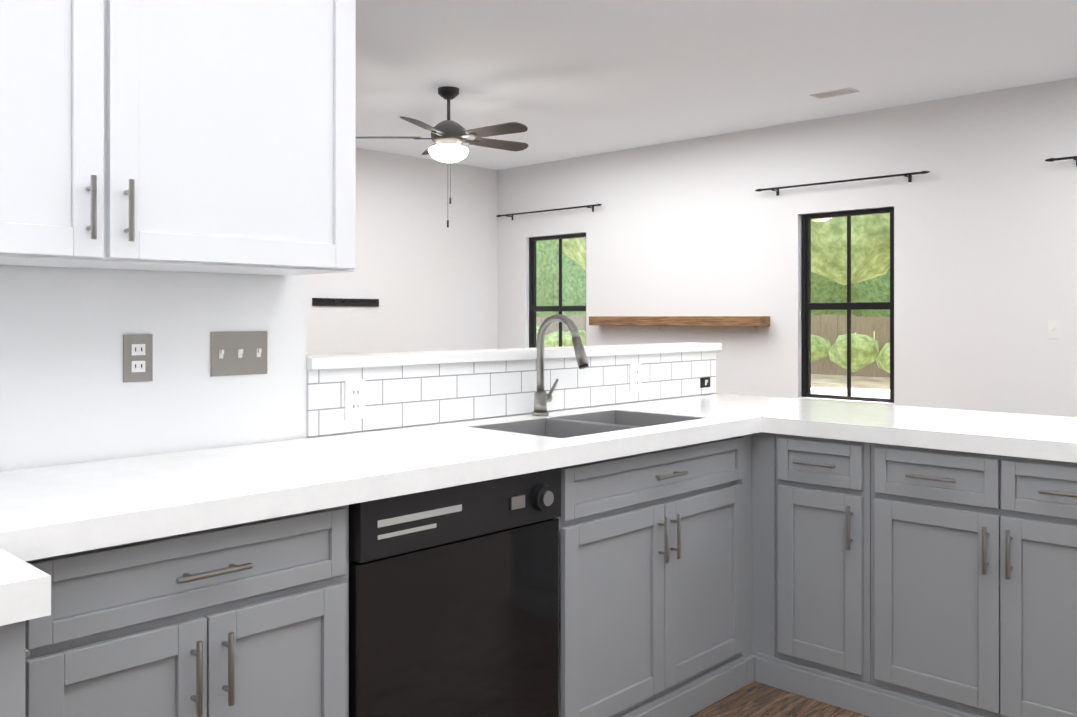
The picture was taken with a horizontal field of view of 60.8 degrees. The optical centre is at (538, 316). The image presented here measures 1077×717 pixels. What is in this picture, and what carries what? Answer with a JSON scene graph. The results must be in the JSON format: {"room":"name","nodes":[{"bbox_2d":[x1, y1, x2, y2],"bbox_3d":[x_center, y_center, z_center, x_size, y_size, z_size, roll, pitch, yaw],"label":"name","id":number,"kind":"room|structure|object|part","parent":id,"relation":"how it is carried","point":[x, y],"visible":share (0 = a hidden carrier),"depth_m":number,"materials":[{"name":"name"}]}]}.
{"room":"kitchen","nodes":[
{"label":"kitchen","id":0,"kind":"room"},
{"bbox_2d":[0,265,721,470],"bbox_3d":[-1.559,-0.151,1.807,0.173,2.869,6.750,0,0,44],"label":"wall","id":1,"kind":"structure","parent":0,"point":[68,395],"depth_m":2.33,"materials":[{"name":"white paint"}]},
{"bbox_2d":[0,0,155,269],"bbox_3d":[-1.219,-0.508,1.795,0.374,0.783,0.742,0,0,44],"label":"upper cabinet","id":2,"kind":"object","parent":1,"relation":"attached to","point":[78,77],"depth_m":1.87,"materials":[{"name":"white wood"}]},
{"bbox_2d":[123,334,152,381],"bbox_3d":[-1.002,0.103,2.298,0.007,0.118,0.072,0,0,44],"label":"electrical outlet","id":3,"kind":"object","parent":1,"relation":"attached to","point":[137,357],"visible":1,"depth_m":2.30,"materials":[{"name":"silver metal"}]},
{"bbox_2d":[211,331,266,375],"bbox_3d":[-0.809,0.099,2.494,0.014,0.118,0.165,0,0,44],"label":"light switch","id":4,"kind":"object","parent":1,"relation":"attached to","point":[238,353],"visible":1,"depth_m":2.49,"materials":[{"name":"silver metal"}]},
{"bbox_2d":[140,0,355,275],"bbox_3d":[-0.826,-0.508,2.230,0.342,0.783,0.695,0,0,44],"label":"upper cabinet","id":5,"kind":"object","parent":1,"relation":"attached to","point":[211,136],"depth_m":2.17,"materials":[{"name":"white wood"}]},
{"bbox_2d":[307,351,715,436],"bbox_3d":[0.070,0.251,3.418,0.008,0.193,2.128,0,0,44],"label":"wall tile","id":6,"kind":"structure","parent":1,"relation":"attached to","point":[404,396],"depth_m":3.15,"materials":[{"name":"white tile"}]},
{"bbox_2d":[345,379,364,419],"bbox_3d":[-0.550,0.248,2.758,0.007,0.118,0.072,0,0,44],"label":"outlet","id":7,"kind":"object","parent":6,"relation":"attached to","point":[354,399],"visible":1,"depth_m":2.75,"materials":[{"name":"white plastic"}]},
{"bbox_2d":[630,363,640,392],"bbox_3d":[0.397,0.249,3.748,0.007,0.118,0.072,0,0,44],"label":"outlet","id":8,"kind":"object","parent":6,"relation":"attached to","point":[635,377],"visible":1,"depth_m":3.75,"materials":[{"name":"white plastic"}]},
{"bbox_2d":[700,377,709,387],"bbox_3d":[0.752,0.294,4.114,0.014,0.045,0.075,0,0,44],"label":"outlet","id":9,"kind":"object","parent":6,"relation":"attached to","point":[704,382],"visible":1,"depth_m":4.11,"materials":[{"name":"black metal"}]},
{"bbox_2d":[307,148,497,354],"bbox_3d":[-4.040,-0.149,6.290,0.200,2.869,10.199,0,0,44],"label":"wall","id":10,"kind":"structure","parent":0,"point":[425,275],"depth_m":9.09,"materials":[{"name":"white paint"}]},
{"bbox_2d":[312,298,378,305],"bbox_3d":[-1.753,-0.134,8.476,0.079,0.070,0.720,0,0,44],"label":"coat rack","id":11,"kind":"object","parent":10,"relation":"attached to","point":[340,302],"visible":1,"depth_m":8.46,"materials":[{"name":"black metal"}]},
{"bbox_2d":[356,0,1076,169],"bbox_3d":[-0.483,-1.626,3.027,9.850,0.080,10.400,0,0,44],"label":"ceiling","id":12,"kind":"structure","parent":0,"point":[564,79],"depth_m":5.75,"materials":[{"name":"white paint"}]},
{"bbox_2d":[356,86,527,227],"bbox_3d":[-0.586,-1.099,6.384,1.257,0.970,1.263,0,0,44],"label":"ceiling fan","id":13,"kind":"object","parent":12,"relation":"hanging from","point":[448,136],"visible":0.96,"depth_m":6.30,"materials":[{"name":"brown metal"}]},
{"bbox_2d":[810,87,858,98],"bbox_3d":[2.095,-1.580,6.497,0.300,0.008,0.140,0,0,44],"label":"ceiling vent","id":14,"kind":"object","parent":12,"relation":"in","point":[839,92],"visible":1,"depth_m":6.48,"materials":[{"name":"white metal"}]},
{"bbox_2d":[690,681,868,716],"bbox_3d":[-0.483,1.314,3.026,9.850,0.060,10.400,0,0,44],"label":"floor","id":15,"kind":"structure","parent":0,"point":[755,699],"depth_m":3.02,"materials":[{"name":"brown wood"}]},
{"bbox_2d":[0,621,29,716],"bbox_3d":[-1.224,0.843,1.363,0.956,0.880,0.723,0,0,44],"label":"base cabinet","id":16,"kind":"object","parent":15,"relation":"on","point":[14,652],"visible":0.69,"depth_m":1.23,"materials":[{"name":"grey wood"}]},
{"bbox_2d":[0,526,63,625],"bbox_3d":[-0.998,0.374,1.107,0.320,0.053,0.659,0,0,44],"label":"countertop","id":17,"kind":"structure","parent":16,"relation":"on","point":[25,590],"depth_m":1.23,"materials":[{"name":"white stone"}]},
{"bbox_2d":[25,505,348,716],"bbox_3d":[-0.849,0.843,1.975,0.656,0.880,0.675,0,0,44],"label":"base cabinet","id":18,"kind":"object","parent":15,"relation":"on","point":[249,619],"visible":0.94,"depth_m":1.77,"materials":[{"name":"grey wood"}]},
{"bbox_2d":[349,468,560,716],"bbox_3d":[-0.375,0.842,2.453,0.640,0.874,0.654,0,0,44],"label":"dishwasher","id":19,"kind":"object","parent":15,"relation":"on","point":[453,601],"visible":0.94,"depth_m":2.23,"materials":[{"name":"black metal"}]},
{"bbox_2d":[557,436,746,716],"bbox_3d":[0.182,0.844,3.052,0.656,0.880,0.963,0,0,44],"label":"base cabinet","id":20,"kind":"object","parent":15,"relation":"on","point":[651,584],"visible":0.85,"depth_m":2.81,"materials":[{"name":"grey wood"}]},
{"bbox_2d":[741,432,811,688],"bbox_3d":[0.769,0.844,3.642,0.686,0.880,0.698,0,0,44],"label":"base cabinet","id":21,"kind":"object","parent":15,"relation":"on","point":[763,667],"depth_m":3.23,"materials":[{"name":"grey wood"}]},
{"bbox_2d":[0,314,841,553],"bbox_3d":[-0.261,0.279,2.587,0.660,0.578,3.818,0,0,44],"label":"countertop","id":22,"kind":"structure","parent":21,"relation":"on","point":[60,510],"depth_m":2.18,"materials":[{"name":"white stone"}]},
{"bbox_2d":[531,314,588,416],"bbox_3d":[0.092,0.170,3.202,0.250,0.357,0.109,0,0,44],"label":"faucet","id":23,"kind":"object","parent":22,"relation":"on","point":[541,398],"depth_m":3.23,"materials":[{"name":"silver metal"}]},
{"bbox_3d":[0.527,0.844,3.437,0.618,0.880,0.066,0,0,44],"label":"corner base cabinet filler","id":24,"kind":"part","parent":21,"relation":"part of","materials":[{"name":"grey wood"}]},
{"bbox_2d":[764,402,1076,462],"bbox_3d":[1.478,0.375,3.046,1.218,0.053,0.750,0,0,44],"label":"countertop","id":25,"kind":"structure","parent":21,"relation":"on","point":[1045,437],"depth_m":2.97,"materials":[{"name":"white stone"}]},
{"bbox_2d":[775,434,870,683],"bbox_3d":[1.146,0.844,3.290,0.340,0.880,0.686,0,0,44],"label":"base cabinet","id":26,"kind":"object","parent":15,"relation":"on","point":[823,554],"visible":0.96,"depth_m":3.06,"materials":[{"name":"grey wood"}]},
{"bbox_2d":[871,443,1076,716],"bbox_3d":[1.556,0.844,2.898,0.790,0.880,0.686,0,0,44],"label":"base cabinet","id":27,"kind":"object","parent":15,"relation":"on","point":[974,583],"visible":0.98,"depth_m":2.73,"materials":[{"name":"grey wood"}]},
{"bbox_2d":[498,78,1076,416],"bbox_3d":[3.028,-0.149,6.698,9.850,2.869,0.160,0,0,44],"label":"wall","id":28,"kind":"structure","parent":0,"point":[985,249],"depth_m":7.10,"materials":[{"name":"white paint"}]},
{"bbox_2d":[496,204,601,219],"bbox_3d":[0.099,-1.060,9.329,1.460,0.070,0.087,0,0,44],"label":"curtain rod","id":29,"kind":"object","parent":28,"relation":"attached to","point":[587,206],"visible":1,"depth_m":9.25,"materials":[{"name":"black metal"}]},
{"bbox_2d":[529,233,585,347],"bbox_3d":[0.206,-0.083,9.368,0.840,1.496,0.113,0,0,44],"label":"window","id":30,"kind":"structure","parent":28,"relation":"in","point":[534,308],"depth_m":9.49,"materials":[{"name":"black metal"}]},
{"bbox_2d":[589,316,769,332],"bbox_3d":[1.205,0.066,8.220,1.850,0.140,0.159,0,0,44],"label":"floating shelf","id":31,"kind":"object","parent":28,"relation":"attached to","point":[734,324],"visible":1,"depth_m":8.11,"materials":[{"name":"brown wood"}]},
{"bbox_2d":[755,171,929,195],"bbox_3d":[2.343,-1.037,7.182,1.430,0.070,0.087,0,0,44],"label":"curtain rod","id":32,"kind":"object","parent":28,"relation":"attached to","point":[909,175],"visible":1,"depth_m":7.09,"materials":[{"name":"black metal"}]},
{"bbox_2d":[798,207,893,404],"bbox_3d":[2.435,-0.084,7.235,0.790,1.496,0.113,0,0,44],"label":"window","id":33,"kind":"structure","parent":28,"relation":"in","point":[808,305],"depth_m":7.25,"materials":[{"name":"black metal"}]},
{"bbox_2d":[1048,321,1059,337],"bbox_3d":[3.459,0.085,6.163,0.072,0.118,0.014,0,0,44],"label":"light switch","id":34,"kind":"object","parent":28,"relation":"attached to","point":[1053,329],"visible":1,"depth_m":6.16,"materials":[{"name":"white plastic"}]},
{"bbox_2d":[1045,156,1076,165],"bbox_3d":[4.341,-1.030,5.271,2.580,0.070,0.087,0,0,44],"label":"curtain rod","id":35,"kind":"object","parent":28,"relation":"attached to","point":[1062,158],"visible":1,"depth_m":6.07,"materials":[{"name":"black metal"}]},
{"label":"outside","id":36,"kind":"structure","parent":0,"visible":0},
{"bbox_2d":[536,240,889,336],"bbox_3d":[18.747,-3.733,22.460,62.645,16.458,11.926,0,0,44],"label":"hedge","id":37,"kind":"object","parent":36,"point":[569,267],"depth_m":35.86,"materials":[{"name":"green plant"}]},
{"bbox_2d":[811,361,889,397],"bbox_3d":[16.325,1.502,20.416,60.000,0.180,38.030,0,0,44],"label":"ground","id":38,"kind":"structure","parent":36,"point":[842,387],"depth_m":18.87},
{"bbox_2d":[557,237,585,270],"bbox_3d":[2.287,-1.950,17.373,4.839,6.729,4.577,0,0,44],"label":"tree","id":39,"kind":"object","parent":38,"relation":"on","point":[576,244],"depth_m":17.34,"materials":[{"name":"green plant"}]},
{"bbox_2d":[536,314,889,377],"bbox_3d":[13.449,0.675,16.324,49.500,1.470,0.080,0,0,44],"label":"fence","id":40,"kind":"object","parent":38,"relation":"on","point":[834,322],"depth_m":22.20,"materials":[{"name":"brown wood"}]},
{"bbox_2d":[536,323,889,372],"bbox_3d":[12.374,0.815,15.748,46.416,1.472,1.801,0,0,44],"label":"bush","id":41,"kind":"object","parent":38,"relation":"on","point":[841,342],"depth_m":20.44,"materials":[{"name":"green plant"}]},
{"bbox_2d":[811,213,889,284],"bbox_3d":[6.099,-2.312,14.200,6.078,7.448,4.368,0,0,44],"label":"tree","id":42,"kind":"object","parent":38,"relation":"on","point":[871,230],"depth_m":14.02,"materials":[{"name":"green plant"}]}
]}

